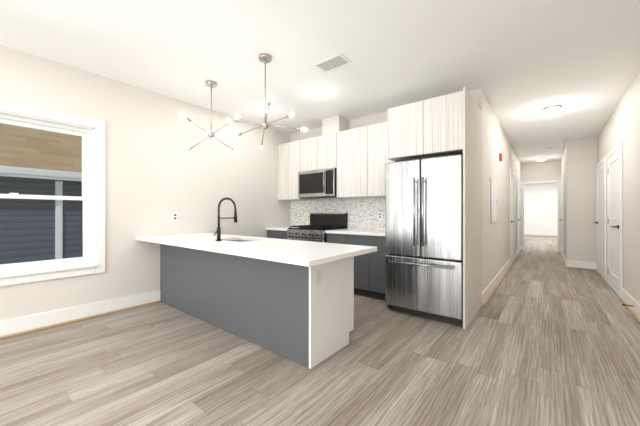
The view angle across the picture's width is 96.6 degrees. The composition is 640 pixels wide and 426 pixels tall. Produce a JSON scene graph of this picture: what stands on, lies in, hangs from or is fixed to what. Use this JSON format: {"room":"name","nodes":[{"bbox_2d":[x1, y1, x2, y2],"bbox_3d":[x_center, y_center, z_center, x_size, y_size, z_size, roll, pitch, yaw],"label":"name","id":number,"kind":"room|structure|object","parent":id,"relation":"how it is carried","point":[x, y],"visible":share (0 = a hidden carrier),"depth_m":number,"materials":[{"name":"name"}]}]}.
{"room":"kitchen","nodes":[
{"label":"kitchen","id":0,"kind":"room"},
{"bbox_2d":[0,45,289,320],"bbox_3d":[-2.955,-0.195,2.702,0.150,2.690,7.750,0,0,38],"label":"wall","id":1,"kind":"structure","parent":0,"point":[156,176],"depth_m":3.56,"materials":[{"name":"paint"}]},
{"bbox_2d":[0,100,104,285],"bbox_3d":[-2.910,-0.180,2.711,0.180,1.700,1.400,0,0,38],"label":"window","id":2,"kind":"structure","parent":1,"relation":"in","point":[93,180],"depth_m":3.03,"materials":[{"name":"plastic"}]},
{"bbox_2d":[0,290,160,338],"bbox_3d":[-3.675,1.070,1.646,0.038,0.160,5.200,0,0,38],"label":"baseboard","id":3,"kind":"structure","parent":1,"relation":"attached to","point":[27,324],"depth_m":3.00,"materials":[{"name":"white wood"}]},
{"bbox_2d":[172,212,177,220],"bbox_3d":[-1.950,0.050,3.838,0.007,0.120,0.076,0,0,38],"label":"outlet","id":4,"kind":"object","parent":1,"relation":"attached to","point":[174,216],"visible":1,"depth_m":3.83,"materials":[{"name":"white plastic"}]},
{"bbox_2d":[0,235,639,425],"bbox_3d":[3.567,1.200,6.363,5.800,0.100,21.900,0,0,38],"label":"floor","id":5,"kind":"structure","parent":0,"point":[545,337],"depth_m":2.09,"materials":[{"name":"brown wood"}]},
{"bbox_2d":[160,245,353,368],"bbox_3d":[-0.879,0.740,3.128,2.562,0.820,0.600,0,0,38],"label":"kitchen island","id":6,"kind":"object","parent":5,"relation":"on","point":[292,300],"depth_m":2.45,"materials":[{"name":"grey wood"}]},
{"bbox_2d":[136,233,375,268],"bbox_3d":[-0.875,0.310,2.962,2.776,0.040,0.905,0,0,38],"label":"island countertop","id":7,"kind":"structure","parent":6,"relation":"on","point":[306,253],"depth_m":2.40,"materials":[{"name":"white stone"}]},
{"bbox_2d":[213,197,236,240],"bbox_3d":[-1.012,0.061,3.058,0.110,0.457,0.255,0,0,38],"label":"faucet","id":8,"kind":"object","parent":7,"relation":"on","point":[218,231],"visible":1,"depth_m":2.98,"materials":[{"name":"metal"}]},
{"bbox_2d":[232,237,247,240],"bbox_3d":[-0.885,0.429,3.176,0.565,0.222,0.413,0,0,38],"label":"sink","id":9,"kind":"object","parent":7,"relation":"in","point":[233,238],"depth_m":3.44,"materials":[{"name":"silver metal"}]},
{"bbox_2d":[267,230,287,238],"bbox_3d":[-0.545,0.725,5.159,0.559,0.850,0.597,0,0,38],"label":"base cabinet","id":10,"kind":"object","parent":5,"relation":"on","point":[276,234],"depth_m":4.94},
{"bbox_2d":[287,213,347,242],"bbox_3d":[-0.065,0.573,4.690,0.770,1.155,0.712,0,0,38],"label":"range","id":11,"kind":"object","parent":5,"relation":"on","point":[318,227],"visible":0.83,"depth_m":4.64,"materials":[{"name":"silver metal"}]},
{"bbox_2d":[327,233,346,243],"bbox_3d":[0.425,0.725,4.387,0.367,0.850,0.597,0,0,38],"label":"base cabinet","id":12,"kind":"object","parent":5,"relation":"on","point":[331,238],"depth_m":4.14,"materials":[{"name":"grey wood"}]},
{"bbox_2d":[347,234,370,297],"bbox_3d":[0.708,0.725,4.162,0.368,0.850,0.597,0,0,38],"label":"base cabinet","id":13,"kind":"object","parent":5,"relation":"on","point":[369,274],"depth_m":3.89,"materials":[{"name":"grey wood"}]},
{"bbox_2d":[266,226,384,235],"bbox_3d":[0.177,0.280,4.566,2.427,0.040,0.627,0,0,38],"label":"countertop","id":14,"kind":"structure","parent":13,"relation":"on","point":[368,232],"depth_m":4.11,"materials":[{"name":"white stone"}]},
{"bbox_2d":[371,236,387,299],"bbox_3d":[0.991,0.725,3.937,0.366,0.850,0.597,0,0,38],"label":"base cabinet","id":15,"kind":"object","parent":5,"relation":"on","point":[378,257],"depth_m":3.74,"materials":[{"name":"grey wood"}]},
{"bbox_2d":[385,154,462,325],"bbox_3d":[1.335,0.273,3.396,0.822,1.755,0.942,0,0,38],"label":"refrigerator","id":16,"kind":"object","parent":5,"relation":"on","point":[424,236],"visible":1,"depth_m":3.04,"materials":[{"name":"silver metal"}]},
{"bbox_2d":[463,87,480,328],"bbox_3d":[1.707,-0.050,3.176,0.022,2.400,0.897,0,0,38],"label":"panel","id":17,"kind":"object","parent":5,"relation":"on","point":[471,208],"visible":1,"depth_m":3.05,"materials":[{"name":"beige wood"}]},
{"bbox_2d":[0,0,639,163],"bbox_3d":[3.567,-1.590,6.363,5.800,0.100,21.900,0,0,38],"label":"ceiling","id":18,"kind":"structure","parent":0,"point":[522,64],"depth_m":2.73,"materials":[{"name":"paint"}]},
{"bbox_2d":[180,81,239,152],"bbox_3d":[-1.288,-1.132,3.376,0.716,0.816,0.706,0,0,38],"label":"sputnik chandelier","id":19,"kind":"object","parent":18,"relation":"hanging from","point":[211,85],"visible":0.96,"depth_m":3.36,"materials":[{"name":"silver metal"}]},
{"bbox_2d":[226,54,306,148],"bbox_3d":[-0.541,-1.104,2.813,0.774,0.871,0.734,0,0,38],"label":"sputnik chandelier","id":20,"kind":"object","parent":18,"relation":"hanging from","point":[265,58],"visible":1,"depth_m":2.79,"materials":[{"name":"silver metal"}]},
{"bbox_2d":[314,90,325,94],"bbox_3d":[-0.001,-1.536,3.630,0.150,0.009,0.150,0,0,38],"label":"recessed light","id":21,"kind":"object","parent":18,"relation":"in","point":[319,92],"visible":1,"depth_m":3.62,"materials":[{"name":"white"}]},
{"bbox_2d":[314,54,350,71],"bbox_3d":[0.125,-1.535,2.929,0.340,0.010,0.200,0,0,38],"label":"ceiling vent","id":22,"kind":"object","parent":18,"relation":"in","point":[333,62],"visible":1,"depth_m":2.92,"materials":[{"name":"white metal"}]},
{"bbox_2d":[322,115,348,134],"bbox_3d":[0.260,-1.407,4.713,0.340,0.265,0.300,0,0,38],"label":"chase","id":23,"kind":"object","parent":18,"relation":"attached to","point":[334,124],"visible":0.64,"depth_m":4.59,"materials":[{"name":"paint"}]},
{"bbox_2d":[536,157,545,160],"bbox_3d":[6.194,-1.510,7.979,0.220,0.110,0.220,0,0,38],"label":"light","id":24,"kind":"object","parent":18,"relation":"attached to","point":[541,159],"visible":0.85,"depth_m":7.91,"materials":[{"name":"silver metal"}]},
{"bbox_2d":[542,105,561,113],"bbox_3d":[3.402,-1.510,4.181,0.220,0.110,0.220,0,0,38],"label":"light","id":25,"kind":"object","parent":18,"relation":"attached to","point":[554,109],"visible":1,"depth_m":4.12,"materials":[{"name":"silver metal"}]},
{"bbox_2d":[290,111,386,229],"bbox_3d":[0.702,-0.195,4.649,3.150,2.690,0.150,0,0,38],"label":"wall","id":26,"kind":"structure","parent":0,"point":[381,117],"depth_m":4.69,"materials":[{"name":"paint"}]},
{"bbox_2d":[278,143,297,200],"bbox_3d":[-0.573,-0.755,5.348,0.285,1.030,0.337,0,0,38],"label":"upper cabinet","id":27,"kind":"object","parent":26,"relation":"attached to","point":[283,149],"depth_m":5.19,"materials":[{"name":"laminate"}]},
{"bbox_2d":[290,140,311,199],"bbox_3d":[-0.354,-0.755,5.174,0.287,1.030,0.337,0,0,38],"label":"upper cabinet","id":28,"kind":"object","parent":26,"relation":"attached to","point":[295,146],"depth_m":5.02,"materials":[{"name":"laminate"}]},
{"bbox_2d":[302,136,317,171],"bbox_3d":[-0.092,-0.990,4.966,0.393,0.560,0.337,0,0,38],"label":"upper cabinet","id":29,"kind":"object","parent":26,"relation":"attached to","point":[309,147],"depth_m":4.80,"materials":[{"name":"laminate"}]},
{"bbox_2d":[318,132,337,169],"bbox_3d":[0.211,-0.990,4.725,0.393,0.560,0.337,0,0,38],"label":"upper cabinet","id":30,"kind":"object","parent":26,"relation":"attached to","point":[328,143],"depth_m":4.57,"materials":[{"name":"laminate"}]},
{"bbox_2d":[298,168,336,197],"bbox_3d":[0.027,-0.483,4.804,0.758,0.444,0.441,0,0,38],"label":"over-the-range microwave","id":31,"kind":"object","parent":30,"relation":"attached to","point":[320,183],"visible":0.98,"depth_m":4.63,"materials":[{"name":"silver metal"}]},
{"bbox_2d":[290,197,384,229],"bbox_3d":[0.370,0.010,4.808,2.427,0.498,0.009,0,0,38],"label":"mosaic","id":32,"kind":"object","parent":26,"relation":"attached to","point":[362,213],"visible":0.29,"depth_m":4.70,"materials":[{"name":"tile"}]},
{"bbox_2d":[378,212,381,219],"bbox_3d":[0.915,0.040,4.363,0.076,0.120,0.007,0,0,38],"label":"outlet","id":33,"kind":"object","parent":32,"relation":"attached to","point":[379,215],"visible":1,"depth_m":4.36,"materials":[{"name":"white plastic"}]},
{"bbox_2d":[334,126,365,198],"bbox_3d":[0.576,-0.755,4.434,0.553,1.030,0.337,0,0,38],"label":"upper cabinet","id":34,"kind":"object","parent":26,"relation":"attached to","point":[358,158],"depth_m":4.30,"materials":[{"name":"laminate"}]},
{"bbox_2d":[366,122,385,197],"bbox_3d":[1.003,-0.755,4.095,0.550,1.030,0.337,0,0,38],"label":"upper cabinet","id":35,"kind":"object","parent":26,"relation":"attached to","point":[375,133],"depth_m":4.05,"materials":[{"name":"laminate"}]},
{"bbox_2d":[386,100,429,162],"bbox_3d":[1.227,-0.950,3.610,0.438,0.600,0.817,0,0,38],"label":"upper cabinet","id":36,"kind":"object","parent":26,"relation":"attached to","point":[405,124],"depth_m":3.28,"materials":[{"name":"laminate"}]},
{"bbox_2d":[426,91,462,156],"bbox_3d":[1.559,-0.950,3.346,0.422,0.600,0.817,0,0,38],"label":"upper cabinet","id":37,"kind":"object","parent":26,"relation":"attached to","point":[444,114],"depth_m":3.02,"materials":[{"name":"laminate"}]},
{"bbox_2d":[469,88,520,292],"bbox_3d":[4.090,-0.195,6.266,0.140,2.690,6.900,0,0,38],"label":"wall","id":38,"kind":"structure","parent":0,"point":[495,239],"depth_m":4.40,"materials":[{"name":"paint"}]},
{"bbox_2d":[490,177,496,222],"bbox_3d":[2.599,-0.180,4.257,0.024,0.660,0.540,0,0,38],"label":"breaker panel","id":39,"kind":"object","parent":38,"relation":"attached to","point":[493,200],"visible":1,"depth_m":4.18,"materials":[{"name":"white plastic"}]},
{"bbox_2d":[481,245,521,306],"bbox_3d":[4.147,1.070,6.195,0.038,0.160,6.900,0,0,38],"label":"baseboard","id":40,"kind":"structure","parent":38,"relation":"attached to","point":[489,290],"depth_m":4.29,"materials":[{"name":"white wood"}]},
{"bbox_2d":[510,169,514,264],"bbox_3d":[4.455,0.098,6.551,0.074,2.105,1.050,0,0,38],"label":"door","id":41,"kind":"structure","parent":38,"relation":"in","point":[512,216],"depth_m":6.63,"materials":[{"name":"white wood"}]},
{"bbox_2d":[517,178,520,253],"bbox_3d":[5.669,0.098,8.077,0.074,2.105,1.050,0,0,38],"label":"door","id":42,"kind":"structure","parent":38,"relation":"in","point":[519,215],"depth_m":8.04,"materials":[{"name":"white wood"}]},
{"bbox_2d":[524,183,557,232],"bbox_3d":[11.123,-0.195,14.248,3.450,2.690,0.150,0,0,39],"label":"wall","id":43,"kind":"structure","parent":0,"point":[540,208],"depth_m":14.21,"materials":[{"name":"white paint"}]},
{"bbox_2d":[524,232,557,236],"bbox_3d":[11.060,1.070,14.178,3.500,0.160,0.038,0,0,38],"label":"baseboard","id":44,"kind":"structure","parent":43,"relation":"attached to","point":[541,234],"depth_m":14.20,"materials":[{"name":"white wood"}]},
{"bbox_2d":[521,160,560,181],"bbox_3d":[6.699,-0.195,8.695,3.500,2.690,0.150,0,0,38],"label":"wall","id":45,"kind":"structure","parent":0,"point":[544,171],"depth_m":8.61,"materials":[{"name":"paint"}]},
{"bbox_2d":[521,180,560,251],"bbox_3d":[6.715,0.090,8.682,0.956,2.120,0.190,0,0,38],"label":"trim","id":46,"kind":"structure","parent":45,"relation":"attached to","point":[559,207],"depth_m":8.60,"materials":[{"name":"white wood"}]},
{"bbox_2d":[561,136,596,261],"bbox_3d":[6.290,-0.195,7.008,0.460,2.690,3.000,0,0,38],"label":"wall","id":47,"kind":"structure","parent":0,"point":[578,163],"depth_m":5.84,"materials":[{"name":"paint"}]},
{"bbox_2d":[561,174,563,257],"bbox_3d":[6.235,0.098,7.371,0.074,2.105,1.050,0,0,38],"label":"door","id":48,"kind":"structure","parent":47,"relation":"in","point":[562,215],"depth_m":7.41,"materials":[{"name":"white wood"}]},
{"bbox_2d":[560,247,565,267],"bbox_3d":[6.089,1.070,7.155,0.038,0.160,2.980,0,0,38],"label":"baseboard","id":49,"kind":"structure","parent":47,"relation":"attached to","point":[564,260],"depth_m":6.42,"materials":[{"name":"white wood"}]},
{"bbox_2d":[566,260,595,270],"bbox_3d":[5.332,1.070,5.829,0.460,0.160,0.038,0,0,38],"label":"baseboard","id":50,"kind":"structure","parent":47,"relation":"attached to","point":[581,265],"depth_m":5.82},
{"bbox_2d":[597,71,639,303],"bbox_3d":[2.949,-0.195,2.318,0.150,2.690,14.500,0,0,38],"label":"wall","id":51,"kind":"structure","parent":0,"point":[622,123],"depth_m":3.47,"materials":[{"name":"paint"}]},
{"bbox_2d":[594,156,606,279],"bbox_3d":[5.123,0.098,5.234,0.074,2.105,1.080,0,0,38],"label":"door","id":52,"kind":"structure","parent":51,"relation":"in","point":[601,218],"depth_m":5.19,"materials":[{"name":"white wood"}]},
{"bbox_2d":[607,141,622,297],"bbox_3d":[4.314,0.098,4.216,0.074,2.105,1.080,0,0,38],"label":"door","id":53,"kind":"structure","parent":51,"relation":"in","point":[615,218],"depth_m":4.14,"materials":[{"name":"white wood"}]},
{"bbox_2d":[595,269,639,323],"bbox_3d":[1.942,1.070,1.203,0.038,0.160,11.500,0,0,38],"label":"baseboard","id":54,"kind":"structure","parent":51,"relation":"attached to","point":[626,298],"depth_m":3.35,"materials":[{"name":"white wood"}]},
{"label":"outside","id":55,"kind":"structure","parent":0,"visible":0},
{"bbox_2d":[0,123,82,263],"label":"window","id":56,"kind":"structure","parent":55,"point":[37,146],"depth_m":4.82,"materials":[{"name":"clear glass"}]}
]}

